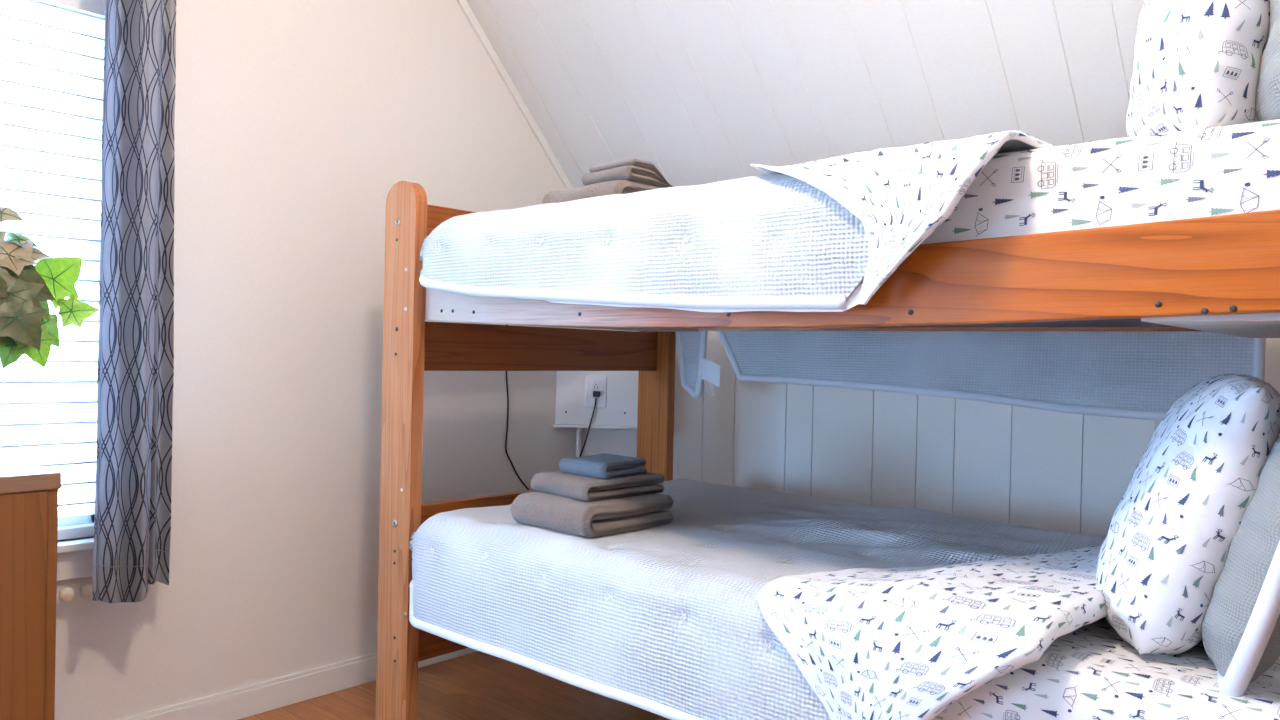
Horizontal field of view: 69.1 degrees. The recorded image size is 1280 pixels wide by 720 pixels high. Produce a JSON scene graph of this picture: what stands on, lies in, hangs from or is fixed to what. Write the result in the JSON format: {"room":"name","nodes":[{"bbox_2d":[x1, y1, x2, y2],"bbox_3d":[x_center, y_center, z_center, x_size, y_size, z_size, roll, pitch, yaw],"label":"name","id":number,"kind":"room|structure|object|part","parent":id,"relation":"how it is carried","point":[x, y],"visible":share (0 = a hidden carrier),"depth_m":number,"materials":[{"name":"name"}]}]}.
{"room":"bedroom","nodes":[
{"label":"bedroom","id":0,"kind":"room"},
{"bbox_2d":[54,0,579,719],"bbox_3d":[-1.581,-0.298,2.445,0.120,2.750,4.770,2,1,41],"label":"wall","id":1,"kind":"structure","parent":0,"point":[296,122],"depth_m":2.93,"materials":[{"name":"white paint"}]},
{"bbox_2d":[0,0,104,517],"bbox_3d":[-2.116,-0.342,1.796,0.055,1.504,2.066,2,1,41],"label":"window blind","id":2,"kind":"object","parent":1,"relation":"attached to","point":[52,51],"visible":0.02,"depth_m":2.45,"materials":[{"name":"white plastic"}]},
{"bbox_3d":[-2.138,-0.275,1.742,0.002,1.350,1.582,2,1,41],"label":"ladder cord","id":3,"kind":"part","parent":2,"relation":"part of","materials":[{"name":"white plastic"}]},
{"bbox_3d":[-2.102,-0.957,1.792,0.055,0.044,2.066,2,1,41],"label":"head rail","id":4,"kind":"part","parent":2,"relation":"part of","materials":[{"name":"white plastic"}]},
{"bbox_3d":[-2.135,0.399,1.805,0.030,0.022,2.066,2,1,41],"label":"rail","id":5,"kind":"part","parent":2,"relation":"part of","materials":[{"name":"white plastic"}]},
{"bbox_2d":[59,588,74,601],"bbox_3d":[-1.502,0.611,2.431,0.056,0.037,0.035,2,1,41],"label":"handle","id":6,"kind":"object","parent":1,"relation":"attached to","point":[66,594],"visible":1,"depth_m":2.41,"materials":[{"name":"beige"}]},
{"bbox_2d":[57,549,93,580],"bbox_3d":[-2.114,0.532,1.765,0.016,0.078,2.140,2,1,41],"label":"trim","id":7,"kind":"structure","parent":1,"relation":"attached to","point":[77,564],"depth_m":2.46,"materials":[{"name":"white"}]},
{"bbox_2d":[57,537,93,553],"bbox_3d":[-2.128,0.481,1.771,0.105,0.022,2.170,2,1,41],"label":"trim","id":8,"kind":"structure","parent":1,"relation":"attached to","point":[63,546],"depth_m":2.44,"materials":[{"name":"white"}]},
{"bbox_2d":[58,505,94,540],"bbox_3d":[-2.146,-0.256,1.822,0.100,1.450,2.090,2,1,41],"label":"window","id":9,"kind":"structure","parent":1,"relation":"in","point":[82,526],"depth_m":2.50,"materials":[{"name":"white plastic"}]},
{"bbox_2d":[80,584,92,597],"bbox_3d":[-1.470,0.612,2.467,0.056,0.037,0.035,2,1,41],"label":"handle","id":10,"kind":"object","parent":1,"relation":"attached to","point":[86,591],"visible":0.91,"depth_m":2.45,"materials":[{"name":"beige"}]},
{"bbox_2d":[116,648,476,719],"bbox_3d":[-1.705,1.030,2.247,0.014,0.092,4.333,2,1,41],"label":"baseboard","id":11,"kind":"structure","parent":1,"relation":"attached to","point":[253,699],"depth_m":2.90,"materials":[{"name":"white"}]},
{"bbox_2d":[456,0,572,189],"bbox_3d":[-0.435,-0.947,3.621,0.016,1.416,1.301,2,1,41],"label":"trim","id":12,"kind":"structure","parent":1,"relation":"attached to","point":[463,4],"depth_m":3.56,"materials":[{"name":"white"}]},
{"bbox_2d":[505,371,529,489],"bbox_3d":[-0.453,0.127,3.621,0.188,1.093,0.013,1,1,-40],"label":"cable","id":13,"kind":"object","parent":1,"relation":"attached to","point":[522,482],"visible":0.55,"depth_m":3.58,"materials":[{"name":"black rubber"}]},
{"bbox_2d":[576,428,582,456],"bbox_3d":[-0.257,0.668,3.841,0.032,0.795,0.021,1,0,23],"label":"cable conduit","id":14,"kind":"object","parent":1,"relation":"attached to","point":[579,430],"visible":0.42,"depth_m":3.83,"materials":[{"name":"white plastic"}]},
{"bbox_2d":[553,371,638,428],"bbox_3d":[-0.091,0.124,3.789,0.350,0.308,0.379,2,1,41],"label":"outlet casing","id":15,"kind":"object","parent":1,"relation":"attached to","point":[616,407],"visible":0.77,"depth_m":3.77,"materials":[{"name":"white plastic"}]},
{"bbox_2d":[579,391,599,456],"bbox_3d":[-0.219,0.435,3.784,0.037,0.622,0.137,1,1,-44],"label":"plug","id":16,"kind":"object","parent":15,"relation":"attached to","point":[595,393],"visible":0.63,"depth_m":3.75,"materials":[{"name":"black plastic"}]},
{"bbox_2d":[591,380,599,402],"bbox_3d":[-0.178,0.126,3.760,0.034,0.092,0.003,1,0,1],"label":"receptacle","id":17,"kind":"object","parent":15,"relation":"attached to","point":[595,384],"depth_m":3.76,"materials":[{"name":"white plastic"}]},
{"bbox_2d":[585,375,606,406],"bbox_3d":[-0.178,0.126,3.765,0.066,0.130,0.057,2,1,41],"label":"outlet plate","id":18,"kind":"object","parent":15,"relation":"attached to","point":[592,382],"depth_m":3.76,"materials":[{"name":"white plastic"}]},
{"bbox_3d":[-2.022,-1.238,1.692,0.175,0.022,2.340,2,1,41],"label":"curtain rod","id":19,"kind":"object","parent":1,"relation":"attached to","visible":0},
{"bbox_2d":[92,0,175,602],"bbox_3d":[-1.306,-0.292,2.417,0.110,1.850,0.214,2,1,41],"label":"curtain","id":20,"kind":"object","parent":19,"relation":"hanging from","point":[135,365],"visible":1,"depth_m":2.41,"materials":[{"name":"grey fabric"}]},
{"bbox_2d":[238,651,670,719],"bbox_3d":[-0.016,1.162,1.114,4.350,0.080,5.070,2,1,41],"label":"floor","id":21,"kind":"structure","parent":0,"point":[478,685],"depth_m":2.99,"materials":[{"name":"laminate"}]},
{"bbox_2d":[0,454,61,719],"bbox_3d":[-1.792,0.655,1.746,0.469,0.846,1.100,2,1,41],"label":"dresser","id":22,"kind":"object","parent":21,"relation":"on","point":[28,491],"visible":1,"depth_m":1.96,"materials":[{"name":"brown wood"}]},
{"bbox_3d":[-1.625,0.648,1.602,0.020,0.749,1.046,2,1,41],"label":"panel","id":23,"kind":"part","parent":22,"relation":"part of","materials":[{"name":"brown wood"}]},
{"bbox_2d":[0,206,98,368],"bbox_3d":[-1.436,-0.052,2.006,0.469,0.579,0.181,1,1,-32],"label":"ivy","id":24,"kind":"object","parent":22,"relation":"on","point":[28,327],"visible":1,"depth_m":2.04,"materials":[{"name":"green plant"}]},
{"bbox_3d":[-1.438,0.678,2.148,0.458,0.810,0.020,2,1,41],"label":"panel","id":25,"kind":"part","parent":22,"relation":"part of","materials":[{"name":"brown wood"}]},
{"bbox_2d":[376,181,1279,719],"bbox_3d":[0.491,0.326,2.321,2.278,1.596,1.140,2,1,41],"label":"bunk bed","id":26,"kind":"object","parent":21,"relation":"on","point":[1216,274],"visible":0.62,"depth_m":2.18,"materials":[{"name":"brown wood"}]},
{"bbox_3d":[-0.672,0.298,2.614,0.145,1.596,0.038,2,1,41],"label":"post","id":27,"kind":"part","parent":26,"relation":"part of","materials":[{"name":"brown wood"}]},
{"bbox_3d":[-0.320,0.796,3.031,0.038,0.140,1.062,2,1,41],"label":"foot rail","id":28,"kind":"part","parent":26,"relation":"part of","materials":[{"name":"brown wood"}]},
{"bbox_3d":[-0.294,-0.369,3.023,0.038,0.140,1.062,2,1,41],"label":"foot rail","id":29,"kind":"part","parent":26,"relation":"part of","materials":[{"name":"brown wood"}]},
{"bbox_3d":[-0.313,0.489,3.029,0.038,0.138,1.062,2,1,41],"label":"foot rail","id":30,"kind":"part","parent":26,"relation":"part of","materials":[{"name":"brown wood"}]},
{"bbox_3d":[-0.302,-0.036,3.025,0.038,0.141,1.062,2,1,41],"label":"foot rail","id":31,"kind":"part","parent":26,"relation":"part of","materials":[{"name":"brown wood"}]},
{"bbox_3d":[0.056,0.308,3.439,0.145,1.596,0.038,2,1,41],"label":"post","id":32,"kind":"part","parent":26,"relation":"part of","materials":[{"name":"brown wood"}]},
{"bbox_2d":[409,479,1107,719],"bbox_3d":[0.379,0.547,2.378,1.738,0.373,1.232,2,1,41],"label":"quilt","id":33,"kind":"object","parent":26,"relation":"on","point":[751,604],"visible":0.76,"depth_m":1.92,"materials":[{"name":"white fabric"}]},
{"bbox_2d":[510,491,673,537],"bbox_3d":[-0.120,0.379,2.377,0.295,0.078,0.333,2,1,41],"label":"folded towel","id":34,"kind":"object","parent":33,"relation":"on","point":[587,519],"visible":0.87,"depth_m":2.27,"materials":[{"name":"grey fabric"}]},
{"bbox_2d":[530,471,664,500],"bbox_3d":[-0.109,0.320,2.425,0.288,0.048,0.220,1,1,-43],"label":"folded towel","id":35,"kind":"object","parent":34,"relation":"on","point":[578,487],"visible":0.88,"depth_m":2.34,"materials":[{"name":"grey fabric"}]},
{"bbox_2d":[559,453,646,478],"bbox_3d":[-0.096,0.277,2.440,0.171,0.041,0.180,2,1,41],"label":"folded towel","id":36,"kind":"object","parent":35,"relation":"on","point":[604,465],"visible":1,"depth_m":2.39,"materials":[{"name":"fabric"}]},
{"bbox_2d":[419,130,1265,420],"bbox_3d":[0.414,-0.141,2.397,1.853,0.581,1.264,2,1,41],"label":"quilt","id":37,"kind":"object","parent":26,"relation":"on","point":[802,237],"visible":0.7,"depth_m":2.08,"materials":[{"name":"white fabric"}]},
{"bbox_2d":[542,180,665,203],"bbox_3d":[-0.058,-0.431,2.589,0.324,0.083,0.330,2,1,41],"label":"folded towel","id":38,"kind":"object","parent":37,"relation":"on","point":[616,186],"visible":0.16,"depth_m":2.44,"materials":[{"name":"grey fabric"}]},
{"bbox_2d":[582,158,672,186],"bbox_3d":[0.003,-0.498,2.557,0.281,0.056,0.190,1,1,-45],"label":"folded towel","id":39,"kind":"object","parent":38,"relation":"on","point":[637,170],"visible":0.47,"depth_m":2.45,"materials":[{"name":"grey fabric"}]},
{"bbox_3d":[0.163,-0.150,1.936,2.235,0.168,0.038,2,1,41],"label":"rail","id":40,"kind":"part","parent":26,"relation":"part of","materials":[{"name":"orange wood"}]},
{"bbox_3d":[0.838,-0.154,2.701,2.235,0.140,0.038,2,1,41],"label":"rail","id":41,"kind":"part","parent":26,"relation":"part of","materials":[{"name":"orange wood"}]},
{"bbox_2d":[921,119,1279,243],"bbox_3d":[1.012,-0.274,1.868,0.735,0.164,0.992,2,1,41],"label":"fitted sheet","id":42,"kind":"object","parent":26,"relation":"on","point":[1230,169],"visible":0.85,"depth_m":1.45,"materials":[{"name":"white fabric"}]},
{"bbox_2d":[1126,0,1269,136],"bbox_3d":[1.021,-0.595,1.665,0.263,0.520,0.562,1,0,28],"label":"pillow","id":43,"kind":"object","parent":42,"relation":"on","point":[1196,65],"visible":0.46,"depth_m":1.45,"materials":[{"name":"white fabric"}]},
{"bbox_2d":[1255,0,1279,121],"bbox_3d":[1.111,-0.568,1.558,0.174,0.504,0.672,2,0,30],"label":"quilted pillow","id":44,"kind":"object","parent":42,"relation":"on","point":[1267,98],"visible":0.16,"depth_m":1.39,"materials":[{"name":"white fabric"}]},
{"bbox_2d":[932,617,1279,719],"bbox_3d":[0.982,0.591,1.863,0.732,0.225,1.073,2,1,41],"label":"fitted sheet","id":45,"kind":"object","parent":26,"relation":"on","point":[1088,672],"visible":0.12,"depth_m":1.45,"materials":[{"name":"white fabric"}]},
{"bbox_2d":[1096,373,1279,655],"bbox_3d":[0.968,0.258,1.648,0.283,0.474,0.481,1,0,27],"label":"pillow","id":46,"kind":"object","parent":45,"relation":"on","point":[1162,555],"visible":0.82,"depth_m":1.46,"materials":[{"name":"white fabric"}]},
{"bbox_2d":[1201,432,1279,696],"bbox_3d":[1.053,0.276,1.565,0.198,0.480,0.652,1,0,29],"label":"quilted pillow","id":47,"kind":"object","parent":45,"relation":"on","point":[1240,626],"visible":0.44,"depth_m":1.35,"materials":[{"name":"white fabric"}]},
{"bbox_2d":[466,0,1143,187],"bbox_3d":[1.131,-0.945,2.309,4.139,1.580,1.502,2,1,41],"label":"ceiling","id":48,"kind":"structure","parent":0,"point":[702,92],"depth_m":2.89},
{"bbox_2d":[701,331,1279,535],"bbox_3d":[1.530,0.445,2.805,4.137,1.395,0.100,2,1,41],"label":"wall","id":49,"kind":"structure","parent":0,"point":[1009,464],"depth_m":3.22,"materials":[{"name":"white wood"}]},
{"bbox_2d":[577,328,702,480],"bbox_3d":[-0.003,0.391,3.867,0.395,1.420,0.337,2,1,41],"label":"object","id":50,"kind":"structure","parent":49,"relation":"attached to","point":[688,410],"depth_m":3.86,"materials":[{"name":"white paint"}]}
]}

